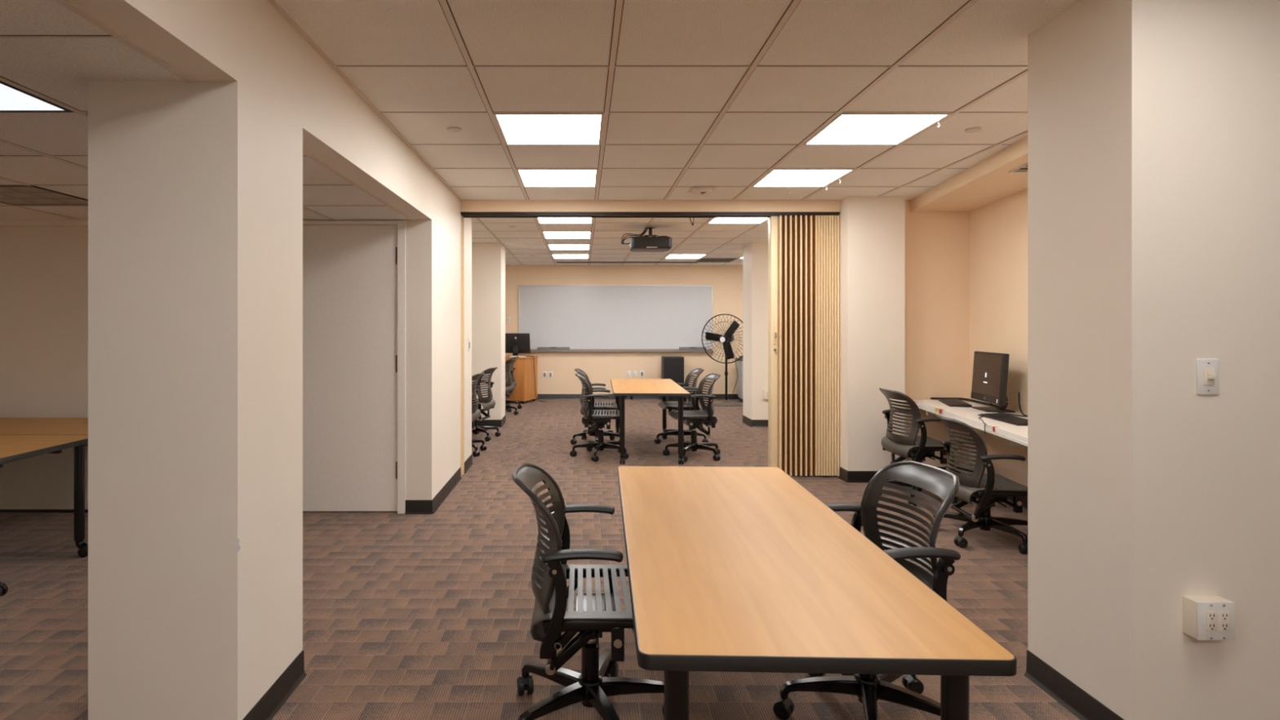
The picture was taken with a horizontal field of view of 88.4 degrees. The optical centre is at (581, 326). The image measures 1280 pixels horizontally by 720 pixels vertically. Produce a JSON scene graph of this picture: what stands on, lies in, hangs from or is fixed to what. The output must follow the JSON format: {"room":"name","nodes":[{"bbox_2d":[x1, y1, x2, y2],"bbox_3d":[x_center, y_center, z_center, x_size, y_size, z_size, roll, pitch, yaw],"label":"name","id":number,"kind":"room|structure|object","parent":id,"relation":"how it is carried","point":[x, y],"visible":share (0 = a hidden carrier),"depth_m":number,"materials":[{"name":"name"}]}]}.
{"room":"computer classroom","nodes":[
{"label":"computer classroom","id":0,"kind":"room"},
{"bbox_2d":[0,226,88,509],"bbox_3d":[-3.235,0.290,4.835,3.930,2.120,0.130,0,0,0],"label":"wall","id":1,"kind":"structure","parent":0,"point":[44,269],"depth_m":4.77,"materials":[{"name":"beige paint"}]},
{"bbox_2d":[0,219,88,226],"bbox_3d":[-3.700,-0.749,4.753,2.800,0.043,0.035,0,0,0],"label":"trim","id":2,"kind":"structure","parent":1,"relation":"attached to","point":[2,222],"depth_m":4.74,"materials":[{"name":"beige paint"}]},
{"bbox_2d":[0,509,88,512],"bbox_3d":[-3.700,1.340,4.763,2.800,0.020,0.018,0,0,0],"label":"baseboard","id":3,"kind":"structure","parent":1,"relation":"attached to","point":[1,510],"depth_m":4.76,"materials":[{"name":"black rubber"}]},
{"bbox_2d":[302,220,405,513],"bbox_3d":[-1.785,0.293,4.745,1.030,2.113,0.110,0,0,0],"label":"door","id":4,"kind":"structure","parent":1,"relation":"in","point":[354,271],"depth_m":4.75,"materials":[{"name":"paint"}]},
{"bbox_2d":[0,0,413,220],"bbox_3d":[-3.205,-0.817,1.100,3.990,0.106,7.400,0,0,0],"label":"ceiling","id":5,"kind":"structure","parent":0,"point":[60,69],"depth_m":2.31,"materials":[{"name":"paint"}]},
{"bbox_2d":[0,80,74,112],"bbox_3d":[-2.103,-0.766,2.047,0.581,0.007,0.590,0,0,0],"label":"recessed light","id":6,"kind":"object","parent":5,"relation":"in","point":[12,99],"visible":1,"depth_m":2.25,"materials":[{"name":"white plastic"}]},
{"bbox_2d":[0,185,88,204],"bbox_3d":[-3.290,-0.766,3.850,0.590,0.007,0.560,0,0,0],"label":"recessed light","id":7,"kind":"object","parent":5,"relation":"in","point":[9,194],"visible":0.91,"depth_m":3.90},
{"bbox_2d":[69,0,471,719],"bbox_3d":[-1.310,0.112,1.925,0.481,2.476,9.050,0,0,0],"label":"wall","id":8,"kind":"structure","parent":0,"point":[195,190],"depth_m":2.06,"materials":[{"name":"beige paint"}]},
{"bbox_2d":[242,453,473,719],"bbox_3d":[-1.167,1.301,4.255,0.206,0.098,4.390,0,0,0],"label":"baseboard","id":9,"kind":"structure","parent":8,"relation":"attached to","point":[279,692],"depth_m":2.45,"materials":[{"name":"black rubber"}]},
{"bbox_2d":[460,215,464,477],"bbox_3d":[-1.087,0.178,5.930,0.026,2.343,0.140,0,0,0],"label":"trim","id":10,"kind":"structure","parent":8,"relation":"attached to","point":[462,219],"depth_m":5.97,"materials":[{"name":"wood"}]},
{"bbox_2d":[467,338,470,351],"bbox_3d":[-1.075,0.180,6.280,0.009,0.125,0.075,0,0,0],"label":"strike plate","id":11,"kind":"object","parent":8,"relation":"attached to","point":[468,340],"visible":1,"depth_m":6.25,"materials":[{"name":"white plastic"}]},
{"bbox_2d":[471,242,505,419],"bbox_3d":[-1.315,0.112,9.040,0.470,2.476,0.480,0,0,0],"label":"wall pillar","id":12,"kind":"structure","parent":0,"point":[488,259],"depth_m":8.80,"materials":[{"name":"beige paint"}]},
{"bbox_2d":[477,415,506,426],"bbox_3d":[-1.307,1.301,9.032,0.486,0.098,0.496,0,0,0],"label":"baseboard","id":13,"kind":"structure","parent":12,"relation":"attached to","point":[495,423],"depth_m":8.79,"materials":[{"name":"black rubber"}]},
{"bbox_2d":[0,399,1079,719],"bbox_3d":[0.000,1.400,4.850,10.400,0.100,14.900,0,0,0],"label":"floor","id":14,"kind":"structure","parent":0,"point":[406,616],"depth_m":3.24,"materials":[{"name":"carpet"}]},
{"bbox_2d":[0,435,88,595],"bbox_3d":[-3.742,1.000,3.562,1.760,0.700,0.745,0,0,0],"label":"folding table","id":15,"kind":"object","parent":14,"relation":"on","point":[12,447],"visible":0.83,"depth_m":3.79,"materials":[{"name":"brown wood"}]},
{"bbox_2d":[0,417,88,435],"bbox_3d":[-3.742,1.000,4.309,1.760,0.700,0.745,0,0,0],"label":"folding table","id":16,"kind":"object","parent":14,"relation":"on","point":[8,426],"visible":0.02,"depth_m":4.26,"materials":[{"name":"brown wood"}]},
{"bbox_2d":[471,372,486,457],"bbox_3d":[-1.337,0.921,6.982,0.613,0.857,0.639,0,0,6],"label":"chair","id":17,"kind":"object","parent":14,"relation":"on","point":[476,413],"visible":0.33,"depth_m":6.96,"materials":[{"name":"black plastic"}]},
{"bbox_2d":[471,366,501,441],"bbox_3d":[-1.317,0.921,7.936,0.588,0.857,0.614,0,0,12],"label":"chair","id":18,"kind":"object","parent":14,"relation":"on","point":[487,402],"visible":0.63,"depth_m":7.83,"materials":[{"name":"black plastic"}]},
{"bbox_2d":[505,358,518,414],"bbox_3d":[-1.258,0.921,10.081,0.596,0.857,0.614,0,0,15],"label":"chair","id":19,"kind":"object","parent":14,"relation":"on","point":[509,387],"visible":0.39,"depth_m":10.02,"materials":[{"name":"black plastic"}]},
{"bbox_2d":[505,356,521,411],"bbox_3d":[-1.292,0.921,10.742,0.616,0.857,0.597,0,0,10],"label":"chair","id":20,"kind":"object","parent":14,"relation":"on","point":[514,383],"visible":0.35,"depth_m":10.71,"materials":[{"name":"black plastic"}]},
{"bbox_2d":[505,355,537,403],"bbox_3d":[-1.162,0.945,11.739,0.584,0.810,0.585,0,0,21],"label":"lectern","id":21,"kind":"object","parent":14,"relation":"on","point":[524,390],"visible":0.59,"depth_m":11.46,"materials":[{"name":"brown wood"}]},
{"bbox_2d":[508,355,525,357],"bbox_3d":[-1.130,0.529,11.511,0.300,0.023,0.100,0,0,21],"label":"keyboard","id":22,"kind":"object","parent":21,"relation":"on","point":[509,356],"visible":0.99,"depth_m":11.48,"materials":[{"name":"white plastic"}]},
{"bbox_2d":[505,333,530,356],"bbox_3d":[-1.171,0.331,11.736,0.500,0.418,0.200,0,0,6],"label":"computer","id":23,"kind":"object","parent":21,"relation":"on","point":[515,343],"visible":0.88,"depth_m":11.71,"materials":[{"name":"black plastic"}]},
{"bbox_2d":[527,355,543,401],"bbox_3d":[-0.827,0.938,11.730,0.344,0.826,0.134,0,0,11],"label":"power cable","id":24,"kind":"object","parent":21,"relation":"hanging from","point":[527,356],"visible":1,"depth_m":11.72,"materials":[{"name":"black plastic"}]},
{"bbox_2d":[511,462,664,719],"bbox_3d":[0.058,0.921,2.251,0.599,0.857,0.624,0,0,0],"label":"chair","id":25,"kind":"object","parent":14,"relation":"on","point":[595,614],"visible":0.97,"depth_m":2.15,"materials":[{"name":"grey plastic"}]},
{"bbox_2d":[570,368,619,444],"bbox_3d":[0.183,0.921,7.559,0.618,0.857,0.593,0,0,2],"label":"chair","id":26,"kind":"object","parent":14,"relation":"on","point":[597,406],"visible":0.35,"depth_m":7.51,"materials":[{"name":"black plastic"}]},
{"bbox_2d":[569,373,628,462],"bbox_3d":[0.184,0.921,6.815,0.610,0.857,0.606,0,0,3],"label":"chair","id":27,"kind":"object","parent":14,"relation":"on","point":[591,416],"visible":0.88,"depth_m":6.73,"materials":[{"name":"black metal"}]},
{"bbox_2d":[610,378,689,464],"bbox_3d":[0.708,1.000,7.255,0.745,0.700,1.760,0,0,2],"label":"folding table","id":28,"kind":"object","parent":14,"relation":"on","point":[621,388],"visible":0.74,"depth_m":6.56,"materials":[{"name":"brown wood"}]},
{"bbox_2d":[661,355,684,401],"bbox_3d":[1.660,0.950,11.949,0.370,0.800,0.322,0,0,0],"label":"floor speaker","id":29,"kind":"object","parent":14,"relation":"on","point":[672,366],"visible":0.64,"depth_m":11.79,"materials":[{"name":"plastic"}]},
{"bbox_2d":[654,368,708,444],"bbox_3d":[1.141,0.921,7.598,0.613,0.857,0.596,0,0,-3],"label":"chair","id":30,"kind":"object","parent":14,"relation":"on","point":[690,405],"visible":0.59,"depth_m":7.57,"materials":[{"name":"black plastic"}]},
{"bbox_2d":[662,373,720,462],"bbox_3d":[1.161,0.921,6.821,0.615,0.857,0.593,0,0,-4],"label":"chair","id":31,"kind":"object","parent":14,"relation":"on","point":[691,419],"visible":0.93,"depth_m":6.73,"materials":[{"name":"black plastic"}]},
{"bbox_2d":[701,313,742,406],"bbox_3d":[2.461,0.566,11.551,0.644,1.568,0.975,0,0,-12],"label":"pedestal fan","id":32,"kind":"object","parent":14,"relation":"on","point":[728,337],"depth_m":11.36,"materials":[{"name":"black metal"}]},
{"bbox_2d":[735,355,742,402],"bbox_3d":[3.020,0.940,11.780,0.450,0.820,0.410,0,0,0],"label":"waste bin","id":33,"kind":"object","parent":14,"relation":"on","point":[740,362],"visible":0.29,"depth_m":11.68,"materials":[{"name":"grey plastic"}]},
{"bbox_2d":[617,466,1016,719],"bbox_3d":[0.512,1.000,2.165,0.745,0.700,1.760,0,0,2],"label":"folding table","id":34,"kind":"object","parent":14,"relation":"on","point":[731,569],"visible":0.95,"depth_m":1.60,"materials":[{"name":"brown wood"}]},
{"bbox_2d":[773,460,960,719],"bbox_3d":[0.965,0.921,2.273,0.605,0.857,0.603,0,0,-6],"label":"chair","id":35,"kind":"object","parent":14,"relation":"on","point":[868,688],"visible":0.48,"depth_m":2.25,"materials":[{"name":"black plastic"}]},
{"bbox_2d":[768,200,968,475],"bbox_3d":[2.725,0.112,5.935,2.050,2.476,0.170,0,0,0],"label":"wall","id":36,"kind":"structure","parent":14,"relation":"on","point":[803,251],"depth_m":5.85,"materials":[{"name":"paint"}]},
{"bbox_2d":[460,211,839,217],"bbox_3d":[0.614,-1.008,5.936,3.387,0.030,0.168,0,0,0],"label":"trim","id":37,"kind":"structure","parent":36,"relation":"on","point":[465,214],"depth_m":5.87,"materials":[{"name":"brown metal"}]},
{"bbox_2d":[1008,163,1027,173],"bbox_3d":[2.860,-1.018,4.190,0.120,0.008,0.280,0,0,8],"label":"air vent","id":38,"kind":"object","parent":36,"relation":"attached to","point":[1024,168],"visible":0.38,"depth_m":4.26,"materials":[{"name":"metal"}]},
{"bbox_2d":[879,387,961,506],"bbox_3d":[2.637,0.921,5.174,0.619,0.857,0.599,0,0,-2],"label":"chair","id":39,"kind":"object","parent":14,"relation":"on","point":[920,447],"visible":0.58,"depth_m":5.03,"materials":[{"name":"black plastic"}]},
{"bbox_2d":[912,399,1027,446],"bbox_3d":[2.937,1.000,4.303,0.563,0.700,3.188,0,0,8],"label":"computer desk","id":40,"kind":"object","parent":14,"relation":"on","point":[1016,435],"visible":0.22,"depth_m":4.72,"materials":[{"name":"white laminate"}]},
{"bbox_2d":[938,398,972,407],"bbox_3d":[3.128,0.638,5.504,0.160,0.023,0.460,0,0,18],"label":"keyboard","id":41,"kind":"object","parent":40,"relation":"on","point":[950,402],"visible":1,"depth_m":5.41,"materials":[{"name":"black plastic"}]},
{"bbox_2d":[930,397,997,407],"bbox_3d":[3.321,0.637,5.587,0.240,0.025,0.623,0,0,-22],"label":"cable","id":42,"kind":"object","parent":40,"relation":"on","point":[960,398],"visible":0.86,"depth_m":5.66,"materials":[{"name":"black plastic"}]},
{"bbox_2d":[978,416,986,434],"bbox_3d":[2.744,0.671,4.492,0.033,0.060,0.499,0,0,30],"label":"cable","id":43,"kind":"object","parent":40,"relation":"on","point":[980,416],"visible":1,"depth_m":4.38,"materials":[{"name":"black plastic"}]},
{"bbox_2d":[970,351,1015,413],"bbox_3d":[3.187,0.425,5.080,0.200,0.450,0.490,0,0,8],"label":"computer","id":44,"kind":"object","parent":40,"relation":"on","point":[990,370],"visible":1,"depth_m":5.02,"materials":[{"name":"black plastic"}]},
{"bbox_2d":[977,413,1027,426],"bbox_3d":[2.954,0.638,4.529,0.170,0.023,0.500,0,0,4],"label":"keyboard","id":45,"kind":"object","parent":40,"relation":"on","point":[1009,419],"visible":0.88,"depth_m":4.51,"materials":[{"name":"black plastic"}]},
{"bbox_2d":[997,391,1027,417],"bbox_3d":[3.184,0.570,4.783,0.164,0.160,0.222,0,0,0],"label":"cable","id":46,"kind":"object","parent":40,"relation":"on","point":[1019,393],"visible":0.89,"depth_m":4.84,"materials":[{"name":"black plastic"}]},
{"bbox_2d":[930,414,1027,554],"bbox_3d":[2.593,0.964,4.170,0.605,0.772,0.627,0,0,5],"label":"chair","id":47,"kind":"object","parent":14,"relation":"on","point":[989,488],"visible":0.77,"depth_m":4.04,"materials":[{"name":"black plastic"}]},
{"bbox_2d":[505,266,742,394],"bbox_3d":[1.400,0.112,12.225,7.600,2.476,0.150,0,0,0],"label":"wall","id":48,"kind":"structure","parent":0,"point":[726,282],"depth_m":12.15,"materials":[{"name":"beige paint"}]},
{"bbox_2d":[506,316,511,323],"bbox_3d":[-1.355,-0.120,12.138,0.085,0.120,0.024,0,0,0],"label":"thermostat","id":49,"kind":"object","parent":48,"relation":"attached to","point":[508,318],"visible":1,"depth_m":12.13,"materials":[{"name":"white plastic"}]},
{"bbox_2d":[542,371,546,377],"bbox_3d":[-0.683,0.893,12.145,0.080,0.115,0.010,0,0,0],"label":"outlet plate","id":50,"kind":"object","parent":48,"relation":"attached to","point":[544,373],"visible":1,"depth_m":12.14,"materials":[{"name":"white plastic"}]},
{"bbox_2d":[548,371,552,377],"bbox_3d":[-0.573,0.893,12.145,0.080,0.115,0.010,0,0,0],"label":"outlet plate","id":51,"kind":"object","parent":48,"relation":"attached to","point":[550,373],"visible":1,"depth_m":12.14,"materials":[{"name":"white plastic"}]},
{"bbox_2d":[518,284,713,351],"bbox_3d":[0.630,-0.150,12.107,3.600,1.240,0.085,0,0,0],"label":"whiteboard","id":52,"kind":"object","parent":48,"relation":"attached to","point":[579,317],"visible":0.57,"depth_m":12.13,"materials":[{"name":"plastic"}]},
{"bbox_2d":[537,346,569,350],"bbox_3d":[-0.520,0.416,12.097,0.600,0.070,0.045,0,0,0],"label":"tray","id":53,"kind":"object","parent":52,"relation":"on","point":[538,348],"visible":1,"depth_m":12.08,"materials":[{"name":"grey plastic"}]},
{"bbox_2d":[530,349,713,351],"bbox_3d":[0.630,0.445,12.107,3.600,0.050,0.085,0,0,0],"label":"marker tray","id":54,"kind":"object","parent":52,"relation":"on","point":[531,350],"depth_m":12.06,"materials":[{"name":"silver metal"}]},
{"bbox_2d":[679,346,706,350],"bbox_3d":[2.050,0.416,12.097,0.500,0.070,0.045,0,0,0],"label":"tray","id":55,"kind":"object","parent":52,"relation":"on","point":[680,348],"visible":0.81,"depth_m":12.07,"materials":[{"name":"grey plastic"}]},
{"bbox_2d":[626,370,631,377],"bbox_3d":[0.870,0.880,12.145,0.080,0.115,0.010,0,0,0],"label":"outlet plate","id":56,"kind":"object","parent":48,"relation":"attached to","point":[628,372],"visible":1,"depth_m":12.14,"materials":[{"name":"white plastic"}]},
{"bbox_2d":[632,370,636,377],"bbox_3d":[0.985,0.880,12.145,0.080,0.115,0.010,0,0,0],"label":"outlet plate","id":57,"kind":"object","parent":48,"relation":"attached to","point":[634,372],"visible":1,"depth_m":12.14,"materials":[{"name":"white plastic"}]},
{"bbox_2d":[535,394,739,399],"bbox_3d":[1.000,1.301,12.143,5.800,0.098,0.018,0,0,0],"label":"baseboard","id":58,"kind":"structure","parent":48,"relation":"attached to","point":[539,396],"depth_m":12.14,"materials":[{"name":"black rubber"}]},
{"bbox_2d":[640,370,644,377],"bbox_3d":[1.120,0.880,12.145,0.080,0.115,0.010,0,0,0],"label":"outlet plate","id":59,"kind":"object","parent":48,"relation":"attached to","point":[642,372],"visible":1,"depth_m":12.14,"materials":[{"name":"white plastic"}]},
{"bbox_2d":[275,0,1081,265],"bbox_3d":[1.400,-1.177,4.850,7.600,0.100,14.900,0,0,0],"label":"ceiling","id":60,"kind":"structure","parent":0,"point":[348,32],"depth_m":3.08,"materials":[{"name":"tile"}]},
{"bbox_2d":[446,126,462,132],"bbox_3d":[-0.726,-1.121,3.740,0.084,0.008,0.084,0,0,0],"label":"sprinkler cover","id":61,"kind":"object","parent":60,"relation":"attached to","point":[452,129],"visible":1,"depth_m":3.72,"materials":[{"name":"metal"}]},
{"bbox_2d":[493,113,604,145],"bbox_3d":[-0.174,-1.123,3.758,0.588,0.006,0.592,0,0,0],"label":"recessed light","id":62,"kind":"object","parent":60,"relation":"in","point":[515,129],"visible":1,"depth_m":3.72,"materials":[{"name":"plastic"}]},
{"bbox_2d":[515,168,598,186],"bbox_3d":[-0.174,-1.123,4.981,0.588,0.006,0.592,0,0,0],"label":"recessed light","id":63,"kind":"object","parent":60,"relation":"in","point":[528,177],"visible":1,"depth_m":4.95,"materials":[{"name":"plastic"}]},
{"bbox_2d":[536,217,593,223],"bbox_3d":[-0.174,-1.123,6.855,0.588,0.006,0.592,0,0,0],"label":"recessed light","id":64,"kind":"object","parent":60,"relation":"in","point":[540,220],"visible":0.54,"depth_m":6.97,"materials":[{"name":"plastic"}]},
{"bbox_2d":[542,231,591,238],"bbox_3d":[-0.174,-1.123,8.078,0.588,0.006,0.592,0,0,0],"label":"recessed light","id":65,"kind":"object","parent":60,"relation":"in","point":[546,234],"visible":1,"depth_m":8.03,"materials":[{"name":"plastic"}]},
{"bbox_2d":[547,244,590,249],"bbox_3d":[-0.174,-1.123,9.301,0.588,0.006,0.592,0,0,0],"label":"recessed light","id":66,"kind":"object","parent":60,"relation":"in","point":[552,246],"visible":1,"depth_m":9.27,"materials":[{"name":"plastic"}]},
{"bbox_2d":[551,253,589,258],"bbox_3d":[-0.174,-1.123,10.524,0.588,0.006,0.592,0,0,0],"label":"recessed light","id":67,"kind":"object","parent":60,"relation":"in","point":[554,255],"visible":1,"depth_m":10.45,"materials":[{"name":"plastic"}]},
{"bbox_2d":[552,254,588,257],"bbox_3d":[-0.174,-1.124,10.524,0.555,0.004,0.559,0,0,0],"label":"diffuser","id":68,"kind":"object","parent":67,"relation":"attached to","point":[553,255],"depth_m":10.50,"materials":[{"name":"white plastic"}]},
{"bbox_2d":[556,262,697,262],"bbox_3d":[0.795,-1.117,11.470,2.470,0.008,0.100,0,0,0],"label":"ceiling vent","id":69,"kind":"object","parent":60,"relation":"in","point":[557,262],"visible":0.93,"depth_m":11.42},
{"bbox_2d":[621,226,671,252],"bbox_3d":[0.720,-0.991,7.419,0.567,0.272,0.382,0,0,0],"label":"projector","id":70,"kind":"object","parent":60,"relation":"attached to","point":[646,243],"visible":1,"depth_m":7.24,"materials":[{"name":"black plastic"}]},
{"bbox_2d":[267,0,1027,266],"bbox_3d":[1.064,-1.124,4.775,6.728,0.007,14.750,0,0,0],"label":"grid","id":71,"kind":"object","parent":60,"relation":"attached to","point":[619,4],"visible":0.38,"depth_m":3.45,"materials":[{"name":"metal"}]},
{"bbox_2d":[460,200,839,211],"bbox_3d":[0.615,-1.074,5.935,3.390,0.104,0.170,0,0,0],"label":"beam","id":72,"kind":"structure","parent":60,"relation":"attached to","point":[465,206],"depth_m":5.85,"materials":[{"name":"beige paint"}]},
{"bbox_2d":[664,253,706,258],"bbox_3d":[1.660,-1.123,10.524,0.588,0.006,0.592,0,0,0],"label":"recessed light","id":73,"kind":"object","parent":60,"relation":"in","point":[670,255],"visible":1,"depth_m":10.45,"materials":[{"name":"plastic"}]},
{"bbox_2d":[666,254,704,257],"bbox_3d":[1.660,-1.124,10.524,0.555,0.004,0.559,0,0,0],"label":"diffuser","id":74,"kind":"object","parent":73,"relation":"attached to","point":[669,255],"depth_m":10.45,"materials":[{"name":"white plastic"}]},
{"bbox_2d":[688,186,716,195],"bbox_3d":[0.985,-1.101,5.370,0.200,0.041,0.200,0,0,0],"label":"smoke detector","id":75,"kind":"object","parent":60,"relation":"attached to","point":[695,190],"visible":1,"depth_m":5.31,"materials":[{"name":"plastic"}]},
{"bbox_2d":[695,258,737,262],"bbox_3d":[2.270,-1.117,11.110,0.600,0.008,0.580,0,0,0],"label":"ceiling vent","id":76,"kind":"object","parent":60,"relation":"in","point":[700,260],"visible":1,"depth_m":11.01,"materials":[{"name":"grey plastic"}]},
{"bbox_2d":[706,217,768,223],"bbox_3d":[1.660,-1.123,6.855,0.588,0.006,0.592,0,0,0],"label":"recessed light","id":77,"kind":"object","parent":60,"relation":"in","point":[715,220],"visible":0.52,"depth_m":6.97,"materials":[{"name":"plastic"}]},
{"bbox_2d":[751,168,855,186],"bbox_3d":[1.660,-1.123,4.981,0.588,0.006,0.592,0,0,0],"label":"recessed light","id":78,"kind":"object","parent":60,"relation":"in","point":[775,177],"visible":1,"depth_m":4.95,"materials":[{"name":"plastic"}]},
{"bbox_2d":[802,113,951,145],"bbox_3d":[1.660,-1.123,3.758,0.588,0.006,0.592,0,0,0],"label":"recessed light","id":79,"kind":"object","parent":60,"relation":"in","point":[846,129],"visible":1,"depth_m":3.72,"materials":[{"name":"plastic"}]},
{"bbox_2d":[964,127,981,133],"bbox_3d":[2.235,-1.121,3.747,0.084,0.008,0.084,0,0,0],"label":"sprinkler cover","id":80,"kind":"object","parent":60,"relation":"attached to","point":[972,129],"visible":1,"depth_m":3.74,"materials":[{"name":"metal"}]},
{"bbox_2d":[742,242,768,419],"bbox_3d":[3.091,0.112,9.040,1.617,2.476,0.480,0,0,0],"label":"wall pillar","id":81,"kind":"structure","parent":0,"point":[755,255],"depth_m":8.80,"materials":[{"name":"beige paint"}]},
{"bbox_2d":[742,414,768,426],"bbox_3d":[3.083,1.301,9.032,1.633,0.098,0.496,0,0,0],"label":"baseboard","id":82,"kind":"structure","parent":81,"relation":"attached to","point":[751,423],"depth_m":8.80,"materials":[{"name":"black rubber"}]},
{"bbox_2d":[763,389,768,399],"bbox_3d":[2.475,0.910,8.776,0.084,0.124,0.049,0,0,0],"label":"outlet box","id":83,"kind":"object","parent":81,"relation":"attached to","point":[765,391],"visible":0.81,"depth_m":8.76,"materials":[{"name":"white plastic"}]},
{"bbox_2d":[837,195,905,476],"bbox_3d":[2.554,0.112,5.990,0.493,2.476,0.620,0,0,0],"label":"wall column","id":84,"kind":"structure","parent":0,"point":[872,228],"depth_m":5.68,"materials":[{"name":"beige paint"}]},
{"bbox_2d":[839,466,968,482],"bbox_3d":[2.870,1.301,5.758,1.159,0.098,0.188,0,0,0],"label":"baseboard","id":85,"kind":"structure","parent":84,"relation":"attached to","point":[846,476],"depth_m":5.67,"materials":[{"name":"black rubber"}]},
{"bbox_2d":[968,188,1027,486],"bbox_3d":[3.281,0.112,4.182,0.150,2.476,3.450,0,0,8],"label":"wall","id":86,"kind":"structure","parent":0,"point":[998,229],"depth_m":5.22,"materials":[{"name":"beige paint"}]},
{"bbox_2d":[911,135,1027,211],"bbox_3d":[2.953,-1.074,4.215,0.550,0.104,3.420,0,0,8],"label":"soffit","id":87,"kind":"object","parent":86,"relation":"attached to","point":[988,181],"depth_m":4.85,"materials":[{"name":"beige paint"}]},
{"bbox_2d":[968,469,1027,509],"bbox_3d":[3.197,1.301,4.169,0.018,0.098,3.400,0,0,8],"label":"baseboard","id":88,"kind":"structure","parent":86,"relation":"attached to","point":[1010,498],"depth_m":4.90,"materials":[{"name":"black rubber"}]},
{"bbox_2d":[1027,0,1279,719],"bbox_3d":[3.464,0.112,2.300,3.472,2.476,0.480,0,0,0],"label":"wall pillar","id":89,"kind":"structure","parent":0,"point":[1153,126],"depth_m":2.06,"materials":[{"name":"beige paint"}]},
{"bbox_2d":[1023,649,1124,719],"bbox_3d":[3.406,1.301,2.292,3.388,0.098,0.496,0,0,0],"label":"baseboard","id":90,"kind":"structure","parent":89,"relation":"attached to","point":[1084,706],"depth_m":2.33,"materials":[{"name":"black rubber"}]},
{"bbox_2d":[1195,359,1218,394],"bbox_3d":[1.963,0.158,2.050,0.068,0.112,0.020,0,0,0],"label":"light switch","id":91,"kind":"object","parent":89,"relation":"attached to","point":[1206,370],"visible":1,"depth_m":2.05,"materials":[{"name":"white plastic"}]},
{"bbox_2d":[1182,595,1235,639],"bbox_3d":[1.944,0.903,2.032,0.114,0.116,0.056,0,0,0],"label":"outlet box","id":92,"kind":"object","parent":89,"relation":"attached to","point":[1204,617],"visible":1,"depth_m":2.01,"materials":[{"name":"white plastic"}]},
{"bbox_2d":[1206,611,1217,631],"bbox_3d":[1.927,0.903,2.006,0.030,0.063,0.003,0,0,0],"label":"outlet","id":93,"kind":"object","parent":92,"relation":"attached to","point":[1211,616],"depth_m":2.01,"materials":[{"name":"white plastic"}]},
{"bbox_2d":[1219,611,1229,631],"bbox_3d":[1.966,0.903,2.006,0.030,0.063,0.003,0,0,0],"label":"outlet","id":94,"kind":"object","parent":92,"relation":"attached to","point":[1224,615],"depth_m":2.01,"materials":[{"name":"white plastic"}]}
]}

